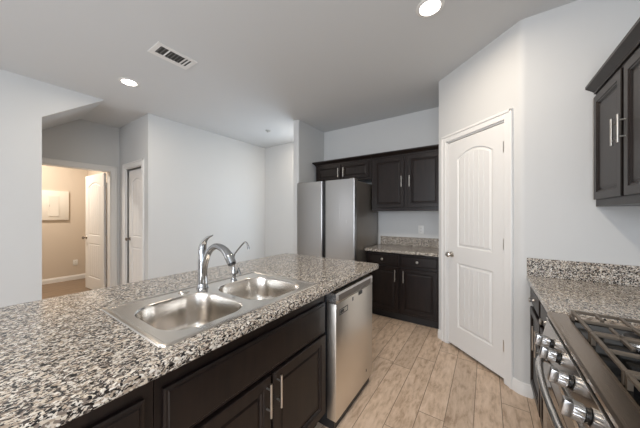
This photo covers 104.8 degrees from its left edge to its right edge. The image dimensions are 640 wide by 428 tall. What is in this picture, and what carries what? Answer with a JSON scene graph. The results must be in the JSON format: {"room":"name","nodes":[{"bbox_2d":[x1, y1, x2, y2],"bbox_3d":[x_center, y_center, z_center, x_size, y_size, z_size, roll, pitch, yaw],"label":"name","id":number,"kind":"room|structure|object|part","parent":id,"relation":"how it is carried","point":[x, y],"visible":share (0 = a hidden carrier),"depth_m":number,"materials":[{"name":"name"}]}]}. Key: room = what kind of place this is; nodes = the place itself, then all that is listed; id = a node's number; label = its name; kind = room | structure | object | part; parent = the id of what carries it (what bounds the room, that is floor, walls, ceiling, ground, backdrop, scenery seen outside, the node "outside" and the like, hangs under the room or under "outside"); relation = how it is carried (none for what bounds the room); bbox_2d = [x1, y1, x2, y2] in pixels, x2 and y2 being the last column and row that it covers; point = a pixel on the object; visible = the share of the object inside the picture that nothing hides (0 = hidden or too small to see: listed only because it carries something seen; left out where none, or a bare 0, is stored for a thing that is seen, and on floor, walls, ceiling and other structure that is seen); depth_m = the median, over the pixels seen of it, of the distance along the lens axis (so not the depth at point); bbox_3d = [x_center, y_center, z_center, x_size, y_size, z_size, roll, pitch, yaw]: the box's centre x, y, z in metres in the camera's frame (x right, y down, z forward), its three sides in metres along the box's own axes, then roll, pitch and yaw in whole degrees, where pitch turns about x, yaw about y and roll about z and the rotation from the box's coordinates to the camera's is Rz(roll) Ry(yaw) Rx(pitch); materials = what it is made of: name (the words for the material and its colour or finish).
{"room":"kitchen","nodes":[
{"label":"kitchen","id":0,"kind":"room"},
{"bbox_2d":[42,165,87,279],"bbox_3d":[-5.678,-0.059,4.563,0.120,2.853,3.000,0,0,34],"label":"wall","id":1,"kind":"structure","parent":0,"point":[63,243],"depth_m":5.10,"materials":[{"name":"beige paint"}]},
{"bbox_2d":[42,190,68,219],"bbox_3d":[-5.328,-0.189,4.931,0.045,0.588,0.432,0,0,34],"label":"electrical panel","id":2,"kind":"object","parent":1,"relation":"attached to","point":[55,204],"visible":0.77,"depth_m":4.94,"materials":[{"name":"beige metal"}]},
{"bbox_3d":[-5.316,-0.177,4.923,0.010,0.416,0.146,0,0,34],"label":"panel door","id":3,"kind":"part","parent":2,"relation":"part of","materials":[{"name":"white metal"}]},
{"bbox_2d":[42,273,85,284],"bbox_3d":[-5.724,1.317,4.377,0.014,0.100,2.400,0,0,34],"label":"baseboard","id":4,"kind":"structure","parent":1,"relation":"attached to","point":[79,276],"depth_m":5.05,"materials":[{"name":"white paint"}]},
{"bbox_2d":[42,103,99,129],"bbox_3d":[-3.782,-0.882,2.848,1.017,1.208,1.682,0,0,34],"label":"ceiling","id":5,"kind":"structure","parent":0,"point":[59,119],"depth_m":3.30,"materials":[{"name":"white paint"}]},
{"bbox_2d":[42,119,118,284],"bbox_3d":[-4.114,-0.059,3.373,0.120,2.853,2.180,0,0,34],"label":"wall","id":6,"kind":"structure","parent":0,"point":[83,141],"depth_m":3.88,"materials":[{"name":"grey paint"}]},
{"bbox_2d":[42,157,116,286],"bbox_3d":[-3.815,0.276,3.813,0.161,2.183,1.041,0,0,34],"label":"trim","id":7,"kind":"structure","parent":6,"relation":"attached to","point":[111,171],"depth_m":4.15,"materials":[{"name":"white paint"}]},
{"bbox_2d":[82,173,106,289],"bbox_3d":[-4.023,0.317,4.418,0.842,2.070,0.167,0,0,31],"label":"door","id":8,"kind":"structure","parent":6,"relation":"in","point":[96,185],"depth_m":4.36,"materials":[{"name":"white paint"}]},
{"bbox_2d":[88,113,156,285],"bbox_3d":[-3.751,-0.059,4.540,3.100,2.853,0.160,0,0,34],"label":"wall","id":9,"kind":"structure","parent":0,"point":[138,138],"depth_m":3.68,"materials":[{"name":"grey paint"}]},
{"bbox_2d":[125,168,140,282],"bbox_3d":[-2.934,0.315,3.912,0.585,2.080,0.101,0,0,34],"label":"door","id":10,"kind":"structure","parent":9,"relation":"in","point":[134,238],"depth_m":3.96,"materials":[{"name":"white paint"}]},
{"bbox_2d":[122,159,143,283],"bbox_3d":[-2.956,0.265,3.904,0.800,2.205,0.039,0,0,34],"label":"trim","id":11,"kind":"structure","parent":9,"relation":"attached to","point":[137,163],"depth_m":4.08,"materials":[{"name":"white paint"}]},
{"bbox_2d":[0,69,264,306],"bbox_3d":[-3.225,-0.059,2.657,0.120,2.853,7.190,0,0,34],"label":"wall","id":12,"kind":"structure","parent":0,"point":[209,183],"depth_m":3.82,"materials":[{"name":"grey paint"}]},
{"bbox_2d":[265,142,292,256],"bbox_3d":[-0.504,-0.059,5.084,1.670,2.853,0.120,0,0,34],"label":"wall","id":13,"kind":"structure","parent":0,"point":[278,159],"depth_m":5.25,"materials":[{"name":"grey paint"}]},
{"bbox_2d":[0,0,576,147],"bbox_3d":[-2.372,-1.536,2.026,8.600,0.100,7.500,0,0,34],"label":"ceiling","id":14,"kind":"structure","parent":0,"point":[262,65],"depth_m":2.26,"materials":[{"name":"white paint"}]},
{"bbox_2d":[118,77,138,86],"bbox_3d":[-2.136,-1.482,2.757,0.188,0.008,0.188,0,0,34],"label":"recessed light","id":15,"kind":"object","parent":14,"relation":"in","point":[126,81],"visible":1,"depth_m":2.75,"materials":[{"name":"white paint"}]},
{"bbox_2d":[148,41,197,69],"bbox_3d":[-1.375,-1.482,2.313,0.220,0.008,0.348,0,0,34],"label":"ceiling vent","id":16,"kind":"object","parent":14,"relation":"in","point":[159,49],"visible":1,"depth_m":2.30,"materials":[{"name":"white metal"}]},
{"bbox_2d":[416,0,444,17],"bbox_3d":[0.787,-1.482,1.762,0.188,0.008,0.188,0,0,34],"label":"recessed light","id":17,"kind":"object","parent":14,"relation":"in","point":[425,8],"visible":1,"depth_m":1.76,"materials":[{"name":"white paint"}]},
{"bbox_2d":[42,278,541,427],"bbox_3d":[-2.372,1.395,2.026,8.600,0.063,7.500,0,0,34],"label":"floor","id":18,"kind":"structure","parent":0,"point":[418,379],"depth_m":1.94,"materials":[{"name":"brown wood"}]},
{"bbox_2d":[58,381,152,427],"bbox_3d":[-0.938,0.917,0.630,0.652,0.900,0.694,0,0,34],"label":"base cabinet","id":19,"kind":"object","parent":18,"relation":"on","point":[133,409],"visible":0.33,"depth_m":0.69,"materials":[{"name":"brown wood"}]},
{"bbox_3d":[-0.705,0.642,0.468,0.020,0.186,0.645,0,0,34],"label":"drawer","id":20,"kind":"part","parent":19,"relation":"part of","materials":[{"name":"brown wood"}]},
{"bbox_2d":[153,296,325,427],"bbox_3d":[-0.470,0.917,1.321,0.652,0.900,0.972,0,0,34],"label":"base cabinet","id":21,"kind":"object","parent":18,"relation":"on","point":[273,375],"visible":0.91,"depth_m":1.09,"materials":[{"name":"brown wood"}]},
{"bbox_3d":[-0.366,0.997,0.970,0.020,0.490,0.463,0,0,34],"label":"cabinet door","id":22,"kind":"part","parent":21,"relation":"part of","materials":[{"name":"brown wood"}]},
{"bbox_3d":[-0.230,0.845,1.124,0.034,0.155,0.011,0,0,34],"label":"bar pull","id":23,"kind":"part","parent":21,"relation":"part of","materials":[{"name":"silver metal"}]},
{"bbox_3d":[-0.192,0.840,1.180,0.034,0.155,0.011,0,0,34],"label":"bar pull","id":24,"kind":"part","parent":21,"relation":"part of","materials":[{"name":"silver metal"}]},
{"bbox_3d":[-0.101,0.997,1.362,0.020,0.490,0.460,0,0,34],"label":"cabinet door","id":25,"kind":"part","parent":21,"relation":"part of","materials":[{"name":"brown wood"}]},
{"bbox_2d":[297,178,377,261],"bbox_3d":[0.273,0.445,3.732,0.952,1.844,0.820,0,0,34],"label":"refrigerator","id":26,"kind":"object","parent":18,"relation":"on","point":[336,219],"visible":0.56,"depth_m":3.37,"materials":[{"name":"grey metal"}]},
{"bbox_2d":[318,274,371,427],"bbox_3d":[-0.008,0.924,1.966,0.665,0.885,0.590,0,0,34],"label":"dishwasher","id":27,"kind":"object","parent":18,"relation":"on","point":[348,308],"visible":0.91,"depth_m":1.65,"materials":[{"name":"silver metal"}]},
{"bbox_2d":[323,294,327,416],"bbox_3d":[-0.038,0.889,1.986,0.592,0.815,0.586,0,0,34],"label":"tub","id":28,"kind":"object","parent":27,"relation":"in","point":[325,296],"depth_m":1.58,"materials":[{"name":"black"}]},
{"bbox_3d":[0.237,0.525,1.800,0.068,0.065,0.590,0,0,34],"label":"control panel","id":29,"kind":"part","parent":27,"relation":"part of","materials":[{"name":"silver metal"}]},
{"bbox_2d":[367,251,438,328],"bbox_3d":[1.163,0.928,3.349,0.925,0.878,0.598,0,0,34],"label":"base cabinet","id":30,"kind":"object","parent":18,"relation":"on","point":[405,287],"visible":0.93,"depth_m":3.10,"materials":[{"name":"brown wood"}]},
{"bbox_3d":[0.831,0.580,3.265,0.420,0.130,0.020,0,0,34],"label":"drawer","id":31,"kind":"part","parent":30,"relation":"part of","materials":[{"name":"brown wood"}]},
{"bbox_3d":[0.831,0.959,3.265,0.420,0.567,0.020,0,0,34],"label":"cabinet door","id":32,"kind":"part","parent":30,"relation":"part of","materials":[{"name":"brown wood"}]},
{"bbox_2d":[365,236,438,256],"bbox_3d":[1.163,0.407,3.353,0.939,0.161,0.599,0,0,34],"label":"countertop","id":33,"kind":"structure","parent":30,"relation":"on","point":[389,244],"depth_m":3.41,"materials":[{"name":"stone"}]},
{"bbox_3d":[1.206,0.580,3.011,0.425,0.130,0.020,0,0,34],"label":"drawer","id":34,"kind":"part","parent":30,"relation":"part of","materials":[{"name":"brown wood"}]},
{"bbox_3d":[1.206,0.959,3.011,0.425,0.567,0.020,0,0,34],"label":"cabinet door","id":35,"kind":"part","parent":30,"relation":"part of","materials":[{"name":"brown wood"}]},
{"bbox_2d":[528,287,547,427],"bbox_3d":[1.587,0.928,1.329,0.672,0.878,0.838,0,0,34],"label":"base cabinet","id":36,"kind":"object","parent":18,"relation":"on","point":[538,314],"visible":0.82,"depth_m":1.59,"materials":[{"name":"brown wood"}]},
{"bbox_3d":[1.349,0.777,1.547,0.034,0.150,0.011,0,0,34],"label":"bar pull","id":37,"kind":"part","parent":36,"relation":"part of","materials":[{"name":"silver metal"}]},
{"bbox_3d":[1.460,0.580,1.665,0.020,0.130,0.385,0,0,34],"label":"drawer","id":38,"kind":"part","parent":36,"relation":"part of","materials":[{"name":"brown wood"}]},
{"bbox_3d":[1.295,0.777,1.467,0.034,0.150,0.011,0,0,34],"label":"bar pull","id":39,"kind":"part","parent":36,"relation":"part of","materials":[{"name":"silver metal"}]},
{"bbox_3d":[1.460,0.959,1.665,0.020,0.567,0.385,0,0,34],"label":"cabinet door","id":40,"kind":"part","parent":36,"relation":"part of","materials":[{"name":"brown wood"}]},
{"bbox_3d":[1.227,0.959,1.321,0.020,0.567,0.385,0,0,34],"label":"cabinet door","id":41,"kind":"part","parent":36,"relation":"part of","materials":[{"name":"brown wood"}]},
{"bbox_3d":[1.227,0.580,1.321,0.020,0.130,0.385,0,0,34],"label":"drawer","id":42,"kind":"part","parent":36,"relation":"part of","materials":[{"name":"brown wood"}]},
{"bbox_2d":[526,258,639,325],"bbox_3d":[1.602,0.405,1.320,0.680,0.166,0.841,0,0,34],"label":"countertop","id":43,"kind":"structure","parent":36,"relation":"on","point":[561,286],"depth_m":1.54,"materials":[{"name":"stone"}]},
{"bbox_2d":[534,310,639,427],"bbox_3d":[1.095,0.894,0.651,0.766,0.946,0.826,0,0,34],"label":"gas range","id":44,"kind":"object","parent":18,"relation":"on","point":[588,369],"visible":1,"depth_m":0.80,"materials":[{"name":"silver metal"}]},
{"bbox_3d":[0.964,0.544,1.057,0.032,0.052,0.049,0,0,34],"label":"control knob","id":45,"kind":"part","parent":44,"relation":"part of","materials":[{"name":"silver metal"}]},
{"bbox_3d":[0.896,0.544,0.957,0.032,0.052,0.049,0,0,34],"label":"control knob","id":46,"kind":"part","parent":44,"relation":"part of","materials":[{"name":"silver metal"}]},
{"bbox_2d":[535,356,575,427],"bbox_3d":[1.093,0.909,0.653,0.760,0.875,0.826,0,0,34],"label":"oven","id":47,"kind":"object","parent":44,"relation":"in","point":[556,375],"depth_m":0.83,"materials":[{"name":"silver glass"}]},
{"bbox_3d":[0.804,0.544,0.821,0.032,0.052,0.049,0,0,34],"label":"control knob","id":48,"kind":"part","parent":44,"relation":"part of","materials":[{"name":"silver metal"}]},
{"bbox_3d":[0.853,0.553,0.815,0.070,0.131,0.826,0,0,34],"label":"control panel","id":49,"kind":"part","parent":44,"relation":"part of","materials":[{"name":"silver metal"}]},
{"bbox_3d":[0.712,0.544,0.684,0.032,0.052,0.049,0,0,34],"label":"control knob","id":50,"kind":"part","parent":44,"relation":"part of","materials":[{"name":"silver metal"}]},
{"bbox_3d":[-0.550,0.917,1.347,0.700,0.900,2.315,0,0,34],"label":"kitchen island","id":51,"kind":"object","parent":18,"relation":"on","visible":0},
{"bbox_2d":[0,253,378,427],"bbox_3d":[-0.625,0.445,1.422,1.085,0.040,2.495,0,0,34],"label":"island countertop","id":52,"kind":"structure","parent":51,"relation":"on","point":[63,358],"depth_m":0.83,"materials":[{"name":"stone"}]},
{"bbox_2d":[102,272,316,347],"bbox_3d":[-0.498,0.515,1.308,0.589,0.198,0.882,0,0,34],"label":"sink","id":53,"kind":"object","parent":52,"relation":"in","point":[166,319],"visible":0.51,"depth_m":1.27,"materials":[{"name":"silver metal"}]},
{"bbox_3d":[-0.585,0.518,1.122,0.417,0.191,0.368,0,0,34],"label":"bowl","id":54,"kind":"part","parent":53,"relation":"part of","materials":[{"name":"silver metal"}]},
{"bbox_3d":[-0.355,0.506,1.452,0.429,0.166,0.372,0,0,34],"label":"bowl","id":55,"kind":"part","parent":53,"relation":"part of","materials":[{"name":"silver metal"}]},
{"bbox_2d":[196,235,235,289],"bbox_3d":[-0.574,0.267,1.357,0.324,0.312,0.066,0,0,34],"label":"kitchen faucet","id":56,"kind":"object","parent":52,"relation":"on","point":[204,254],"visible":1,"depth_m":1.40,"materials":[{"name":"silver metal"}]},
{"bbox_2d":[196,254,208,289],"bbox_3d":[-0.681,0.322,1.430,0.066,0.203,0.066,0,0,34],"label":"faucet","id":57,"kind":"object","parent":56,"relation":"attached to","point":[202,279],"depth_m":1.41,"materials":[{"name":"silver metal"}]},
{"bbox_3d":[-0.649,0.172,1.408,0.124,0.124,0.047,0,0,34],"label":"lever handle","id":58,"kind":"part","parent":56,"relation":"part of","materials":[{"name":"silver metal"}]},
{"bbox_3d":[-0.567,0.261,1.353,0.306,0.213,0.047,0,0,34],"label":"spout","id":59,"kind":"part","parent":56,"relation":"part of","materials":[{"name":"silver metal"}]},
{"bbox_2d":[230,241,249,280],"bbox_3d":[-0.504,0.293,1.557,0.171,0.259,0.042,0,0,34],"label":"water tap","id":60,"kind":"object","parent":52,"relation":"on","point":[234,271],"visible":0.92,"depth_m":1.58,"materials":[{"name":"silver metal"}]},
{"bbox_2d":[230,267,240,280],"bbox_3d":[-0.533,0.379,1.577,0.100,0.089,0.042,0,0,34],"label":"tap","id":61,"kind":"object","parent":60,"relation":"attached to","point":[234,271],"depth_m":1.58,"materials":[{"name":"silver metal"}]},
{"bbox_3d":[-0.498,0.258,1.553,0.157,0.189,0.015,0,0,34],"label":"spout","id":62,"kind":"part","parent":60,"relation":"part of","materials":[{"name":"silver metal"}]},
{"bbox_2d":[293,120,323,253],"bbox_3d":[-0.137,-0.059,4.238,0.114,2.853,0.872,0,0,34],"label":"wall","id":63,"kind":"structure","parent":0,"point":[308,141],"depth_m":3.95,"materials":[{"name":"grey paint"}]},
{"bbox_2d":[324,107,438,243],"bbox_3d":[1.552,-0.059,3.527,3.480,2.853,0.120,0,0,34],"label":"wall","id":64,"kind":"structure","parent":0,"point":[421,128],"depth_m":3.74,"materials":[{"name":"grey paint"}]},
{"bbox_2d":[312,154,371,182],"bbox_3d":[0.405,-0.694,3.981,1.032,0.351,0.406,0,0,34],"label":"upper cabinet","id":65,"kind":"object","parent":64,"relation":"attached to","point":[359,167],"visible":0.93,"depth_m":3.79,"materials":[{"name":"brown wood"}]},
{"bbox_3d":[0.137,-0.668,3.969,0.445,0.230,0.020,0,0,34],"label":"cabinet door","id":66,"kind":"part","parent":65,"relation":"part of","materials":[{"name":"brown wood"}]},
{"bbox_3d":[0.406,-0.839,3.983,1.032,0.061,0.401,0,0,34],"label":"crown moulding","id":67,"kind":"part","parent":65,"relation":"part of","materials":[{"name":"brown wood"}]},
{"bbox_3d":[0.528,-0.668,3.705,0.440,0.230,0.020,0,0,34],"label":"cabinet door","id":68,"kind":"part","parent":65,"relation":"part of","materials":[{"name":"brown wood"}]},
{"bbox_2d":[371,144,438,210],"bbox_3d":[1.220,-0.462,3.431,0.930,0.814,0.406,0,0,34],"label":"upper cabinet","id":69,"kind":"object","parent":64,"relation":"attached to","point":[404,179],"visible":0.91,"depth_m":3.27,"materials":[{"name":"brown wood"}]},
{"bbox_3d":[0.951,-0.442,3.419,0.427,0.682,0.020,0,0,34],"label":"cabinet door","id":70,"kind":"part","parent":69,"relation":"part of","materials":[{"name":"brown wood"}]},
{"bbox_3d":[1.221,-0.839,3.433,0.930,0.061,0.401,0,0,34],"label":"crown moulding","id":71,"kind":"part","parent":69,"relation":"part of","materials":[{"name":"brown wood"}]},
{"bbox_3d":[1.334,-0.442,3.160,0.413,0.682,0.020,0,0,34],"label":"cabinet door","id":72,"kind":"part","parent":69,"relation":"part of","materials":[{"name":"brown wood"}]},
{"bbox_2d":[381,236,438,247],"bbox_3d":[1.331,0.390,3.589,0.925,0.125,0.021,0,0,34],"label":"backsplash","id":73,"kind":"structure","parent":64,"relation":"attached to","point":[392,240],"depth_m":3.59,"materials":[{"name":"stone"}]},
{"bbox_2d":[418,225,423,233],"bbox_3d":[1.442,0.212,3.523,0.074,0.120,0.008,0,0,34],"label":"wall outlet","id":74,"kind":"object","parent":64,"relation":"attached to","point":[420,228],"visible":1,"depth_m":3.52,"materials":[{"name":"white plastic"}]},
{"bbox_2d":[439,76,446,329],"bbox_3d":[1.572,-0.059,2.961,0.171,2.853,0.795,0,0,34],"label":"wall","id":75,"kind":"structure","parent":0,"point":[442,83],"depth_m":2.72,"materials":[{"name":"grey paint"}]},
{"bbox_2d":[447,32,504,141],"bbox_3d":[1.486,-1.129,2.328,0.120,0.715,0.648,0,0,-13],"label":"wall","id":76,"kind":"structure","parent":0,"point":[476,88],"depth_m":2.26,"materials":[{"name":"grey paint"}]},
{"bbox_2d":[445,123,503,377],"bbox_3d":[1.420,0.293,2.304,0.101,2.092,0.636,0,0,-13],"label":"door","id":77,"kind":"structure","parent":76,"relation":"in","point":[475,254],"depth_m":2.26,"materials":[{"name":"white paint"}]},
{"bbox_3d":[1.342,0.409,2.558,0.066,0.060,0.060,0,0,-13],"label":"knob","id":78,"kind":"part","parent":77,"relation":"part of","materials":[{"name":"silver metal"}]},
{"bbox_2d":[441,108,512,388],"bbox_3d":[1.475,0.264,2.326,0.141,2.206,0.784,0,0,-13],"label":"trim","id":79,"kind":"structure","parent":76,"relation":"attached to","point":[506,117],"depth_m":1.98,"materials":[{"name":"white paint"}]},
{"bbox_2d":[505,0,639,397],"bbox_3d":[1.886,-0.059,1.742,0.926,2.853,0.173,0,0,34],"label":"wall","id":80,"kind":"structure","parent":0,"point":[551,56],"depth_m":1.76,"materials":[{"name":"grey paint"}]},
{"bbox_2d":[512,377,532,398],"bbox_3d":[1.540,1.319,1.877,0.031,0.095,0.127,0,0,-37],"label":"baseboard","id":81,"kind":"structure","parent":80,"relation":"attached to","point":[524,389],"depth_m":1.86,"materials":[{"name":"white paint"}]},
{"bbox_2d":[527,258,639,286],"bbox_3d":[1.832,0.387,1.659,0.678,0.130,0.021,0,0,34],"label":"backsplash","id":82,"kind":"structure","parent":80,"relation":"attached to","point":[625,275],"depth_m":1.67,"materials":[{"name":"stone"}]},
{"bbox_3d":[0.600,-0.060,-0.880,0.120,2.853,5.613,0,0,34],"label":"wall","id":83,"kind":"structure","parent":0,"visible":0},
{"bbox_2d":[585,17,639,206],"bbox_3d":[1.723,-0.463,1.224,0.372,0.815,0.860,0,0,34],"label":"upper cabinet","id":84,"kind":"object","parent":83,"relation":"attached to","point":[616,85],"visible":1,"depth_m":1.32,"materials":[{"name":"brown wood"}]},
{"bbox_3d":[1.713,-0.440,1.466,0.020,0.677,0.400,0,0,34],"label":"cabinet door","id":85,"kind":"part","parent":84,"relation":"part of","materials":[{"name":"brown wood"}]},
{"bbox_3d":[1.724,-0.841,1.223,0.370,0.059,0.860,0,0,34],"label":"crown moulding","id":86,"kind":"part","parent":84,"relation":"part of","materials":[{"name":"brown wood"}]},
{"bbox_3d":[1.593,-0.448,1.334,0.034,0.146,0.011,0,0,34],"label":"bar pull","id":87,"kind":"part","parent":84,"relation":"part of","materials":[{"name":"silver metal"}]},
{"bbox_3d":[1.548,-0.448,1.268,0.034,0.146,0.011,0,0,34],"label":"bar pull","id":88,"kind":"part","parent":84,"relation":"part of","materials":[{"name":"silver metal"}]},
{"bbox_3d":[1.480,-0.440,1.121,0.020,0.677,0.367,0,0,34],"label":"cabinet door","id":89,"kind":"part","parent":84,"relation":"part of","materials":[{"name":"brown wood"}]}
]}

